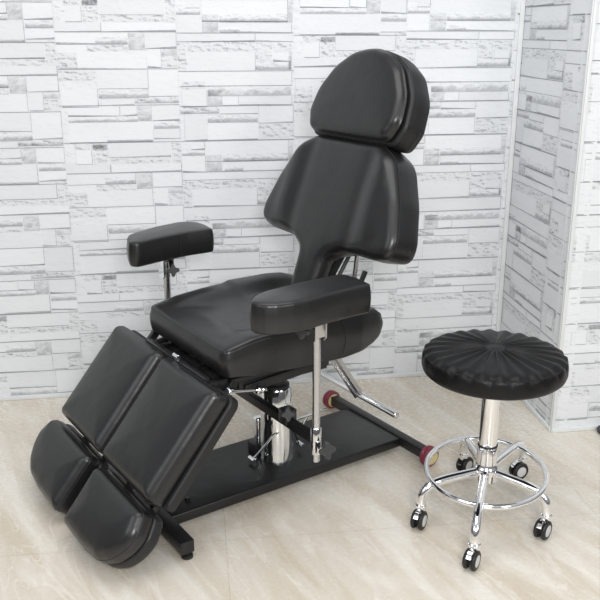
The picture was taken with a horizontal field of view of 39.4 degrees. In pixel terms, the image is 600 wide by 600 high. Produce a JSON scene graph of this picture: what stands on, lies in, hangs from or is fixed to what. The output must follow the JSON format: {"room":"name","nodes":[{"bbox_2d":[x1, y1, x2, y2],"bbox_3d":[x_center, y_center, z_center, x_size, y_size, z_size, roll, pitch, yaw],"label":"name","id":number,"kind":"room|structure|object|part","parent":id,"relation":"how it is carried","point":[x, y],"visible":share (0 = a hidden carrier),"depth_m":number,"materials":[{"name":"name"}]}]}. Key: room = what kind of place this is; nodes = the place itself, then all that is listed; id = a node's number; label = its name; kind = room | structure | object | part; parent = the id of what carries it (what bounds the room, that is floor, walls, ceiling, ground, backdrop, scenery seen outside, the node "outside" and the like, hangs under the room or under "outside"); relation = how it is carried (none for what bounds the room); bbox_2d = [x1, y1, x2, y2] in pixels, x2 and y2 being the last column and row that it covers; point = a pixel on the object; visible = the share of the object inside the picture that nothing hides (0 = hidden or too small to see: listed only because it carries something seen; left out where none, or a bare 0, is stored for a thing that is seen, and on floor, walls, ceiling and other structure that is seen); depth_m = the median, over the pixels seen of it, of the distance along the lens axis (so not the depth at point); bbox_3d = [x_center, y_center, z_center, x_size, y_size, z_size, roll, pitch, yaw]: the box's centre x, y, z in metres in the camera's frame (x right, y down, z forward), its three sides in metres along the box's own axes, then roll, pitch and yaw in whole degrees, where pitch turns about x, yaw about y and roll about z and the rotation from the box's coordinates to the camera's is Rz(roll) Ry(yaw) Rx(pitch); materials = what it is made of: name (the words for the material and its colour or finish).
{"room":"service shop","nodes":[
{"label":"service shop","id":0,"kind":"room"},
{"bbox_2d":[0,0,520,395],"bbox_3d":[-0.878,-0.534,3.370,3.600,1.950,0.102,-3,18,-8],"label":"wall","id":1,"kind":"structure","parent":0,"point":[119,119],"depth_m":3.38,"materials":[{"name":"stone"}]},
{"bbox_2d":[0,372,426,400],"bbox_3d":[-0.870,0.401,3.615,3.600,0.020,0.009,-3,18,-8],"label":"baseboard","id":2,"kind":"structure","parent":1,"relation":"attached to","point":[409,374],"depth_m":3.73,"materials":[{"name":"white"}]},
{"bbox_2d":[496,0,525,330],"bbox_3d":[0.899,-0.598,3.568,0.020,1.950,0.006,-3,18,-8],"label":"trim","id":3,"kind":"structure","parent":1,"relation":"attached to","point":[523,2],"depth_m":3.57,"materials":[{"name":"white"}]},
{"bbox_2d":[0,376,599,599],"bbox_3d":[-0.100,1.036,1.805,6.600,0.080,5.800,0,18,0],"label":"floor","id":4,"kind":"structure","parent":0,"point":[346,532],"depth_m":2.63,"materials":[{"name":"beige wood"}]},
{"bbox_2d":[30,48,438,568],"bbox_3d":[-0.221,-0.067,2.750,1.321,1.441,1.104,-12,21,-33],"label":"chair","id":5,"kind":"object","parent":4,"relation":"on","point":[156,411],"visible":0.98,"depth_m":2.68,"materials":[{"name":"black leather"}]},
{"bbox_3d":[-0.614,0.384,2.849,0.401,0.477,0.190,-12,21,-33],"label":"leg rail","id":6,"kind":"part","parent":5,"relation":"part of","materials":[{"name":"black leather"}]},
{"bbox_3d":[-0.488,0.074,3.119,0.025,0.454,0.025,-12,21,-33],"label":"armrest post","id":7,"kind":"part","parent":5,"relation":"part of","materials":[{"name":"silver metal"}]},
{"bbox_3d":[-0.496,-0.211,3.051,0.366,0.094,0.193,-15,23,-39],"label":"armrest","id":8,"kind":"part","parent":5,"relation":"part of","materials":[{"name":"black leather"}]},
{"bbox_3d":[-0.458,-0.108,3.021,0.046,0.047,0.032,-5,18,-14],"label":"locking knob","id":9,"kind":"part","parent":5,"relation":"part of","materials":[{"name":"grey plastic"}]},
{"bbox_3d":[-0.405,0.477,2.559,0.401,0.477,0.190,-12,21,-33],"label":"leg rail","id":10,"kind":"part","parent":5,"relation":"part of","materials":[{"name":"black leather"}]},
{"bbox_3d":[-0.162,0.274,2.544,0.025,0.064,0.166,16,24,40],"label":"adjusting rod","id":11,"kind":"part","parent":5,"relation":"part of","materials":[{"name":"silver metal"}]},
{"bbox_3d":[-0.111,0.068,2.828,0.635,0.159,0.554,-12,21,-33],"label":"seat","id":12,"kind":"part","parent":5,"relation":"part of","materials":[{"name":"black leather"}]},
{"bbox_3d":[-0.154,0.188,2.822,0.500,0.066,0.389,-12,21,-33],"label":"seat frame","id":13,"kind":"part","parent":5,"relation":"part of","materials":[{"name":"black metal"}]},
{"bbox_3d":[-0.076,0.497,2.950,0.212,0.115,0.072,-12,21,-33],"label":"release lever","id":14,"kind":"part","parent":5,"relation":"part of","materials":[{"name":"silver metal"}]},
{"bbox_3d":[-0.109,0.573,2.992,0.965,0.036,0.318,-12,21,-33],"label":"plate","id":15,"kind":"part","parent":5,"relation":"part of","materials":[{"name":"black metal"}]},
{"bbox_3d":[-0.038,0.359,2.629,0.041,0.049,0.041,13,22,35],"label":"locking knob","id":16,"kind":"part","parent":5,"relation":"part of","materials":[{"name":"grey plastic"}]},
{"bbox_3d":[0.009,0.089,2.406,0.046,0.047,0.034,8,20,23],"label":"locking knob","id":17,"kind":"part","parent":5,"relation":"part of","materials":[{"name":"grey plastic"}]},
{"bbox_3d":[0.021,0.010,2.366,0.385,0.094,0.161,-12,21,-33],"label":"armrest","id":18,"kind":"part","parent":5,"relation":"part of","materials":[{"name":"black leather"}]},
{"bbox_3d":[0.049,0.276,2.494,0.025,0.454,0.025,-12,21,-33],"label":"armrest post","id":19,"kind":"part","parent":5,"relation":"part of","materials":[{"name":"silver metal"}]},
{"bbox_3d":[0.079,0.448,2.509,0.057,0.056,0.037,-12,21,-33],"label":"locking knob","id":20,"kind":"part","parent":5,"relation":"part of","materials":[{"name":"grey plastic"}]},
{"bbox_3d":[0.117,-0.267,2.885,0.305,0.554,0.746,-12,21,-33],"label":"backrest","id":21,"kind":"part","parent":5,"relation":"part of","materials":[{"name":"black leather"}]},
{"bbox_3d":[0.145,0.241,3.063,0.217,0.298,0.036,-12,21,-33],"label":"handle arm","id":22,"kind":"part","parent":5,"relation":"part of","materials":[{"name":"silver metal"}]},
{"bbox_2d":[310,48,407,141],"bbox_3d":[0.204,-0.694,2.810,0.140,0.285,0.478,-12,21,-33],"label":"cushion","id":23,"kind":"object","parent":5,"relation":"on","point":[364,98],"depth_m":2.75,"materials":[{"name":"black leather"}]},
{"bbox_3d":[0.218,0.354,3.159,0.024,0.027,0.448,-12,21,-33],"label":"handle","id":24,"kind":"part","parent":5,"relation":"part of","materials":[{"name":"silver metal"}]},
{"bbox_2d":[410,329,568,570],"bbox_3d":[0.584,0.424,2.632,0.470,0.578,0.628,0,18,0],"label":"stool","id":25,"kind":"object","parent":4,"relation":"on","point":[489,365],"visible":1,"depth_m":2.56,"materials":[{"name":"black leather"}]},
{"bbox_3d":[0.469,0.591,2.659,0.217,0.089,0.030,-7,19,-20],"label":"leg","id":26,"kind":"part","parent":25,"relation":"part of","materials":[{"name":"silver metal"}]},
{"bbox_3d":[0.585,0.531,2.846,0.030,0.089,0.234,-2,18,-5],"label":"leg","id":27,"kind":"part","parent":25,"relation":"part of","materials":[{"name":"silver metal"}]},
{"bbox_3d":[0.546,0.627,2.546,0.030,0.089,0.294,5,19,16],"label":"leg","id":28,"kind":"part","parent":25,"relation":"part of","materials":[{"name":"silver metal"}]},
{"bbox_3d":[0.598,0.348,2.634,0.058,0.245,0.058,0,18,0],"label":"seat post","id":29,"kind":"part","parent":25,"relation":"part of","materials":[{"name":"silver metal"}]},
{"bbox_3d":[0.598,0.186,2.582,0.442,0.094,0.442,0,18,0],"label":"seat","id":30,"kind":"part","parent":25,"relation":"part of","materials":[{"name":"black leather"}]},
{"bbox_3d":[0.703,0.536,2.829,0.030,0.089,0.273,14,23,37],"label":"leg","id":31,"kind":"part","parent":25,"relation":"part of","materials":[{"name":"silver metal"}]},
{"bbox_3d":[0.696,0.602,2.626,0.200,0.089,0.030,15,23,38],"label":"leg","id":32,"kind":"part","parent":25,"relation":"part of","materials":[{"name":"silver metal"}]},
{"bbox_2d":[500,0,599,427],"bbox_3d":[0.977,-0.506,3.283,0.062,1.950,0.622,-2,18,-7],"label":"wall","id":33,"kind":"structure","parent":0,"point":[553,31],"depth_m":3.24,"materials":[{"name":"stone"}]},
{"bbox_2d":[521,400,550,431],"bbox_3d":[0.943,0.415,3.570,0.009,0.020,0.610,-2,18,-7],"label":"baseboard","id":34,"kind":"structure","parent":33,"relation":"attached to","point":[536,414],"depth_m":3.40,"materials":[{"name":"white"}]},
{"bbox_2d":[549,0,598,432],"bbox_3d":[0.989,-0.409,2.983,0.014,1.950,0.007,0,18,0],"label":"trim","id":35,"kind":"structure","parent":33,"relation":"attached to","point":[595,11],"depth_m":2.98,"materials":[{"name":"white"}]},
{"bbox_2d":[552,424,599,432],"bbox_3d":[1.777,0.474,3.388,1.600,0.020,0.009,-3,18,-8],"label":"baseboard","id":36,"kind":"structure","parent":33,"relation":"attached to","point":[586,427],"depth_m":3.29,"materials":[{"name":"white"}]}
]}

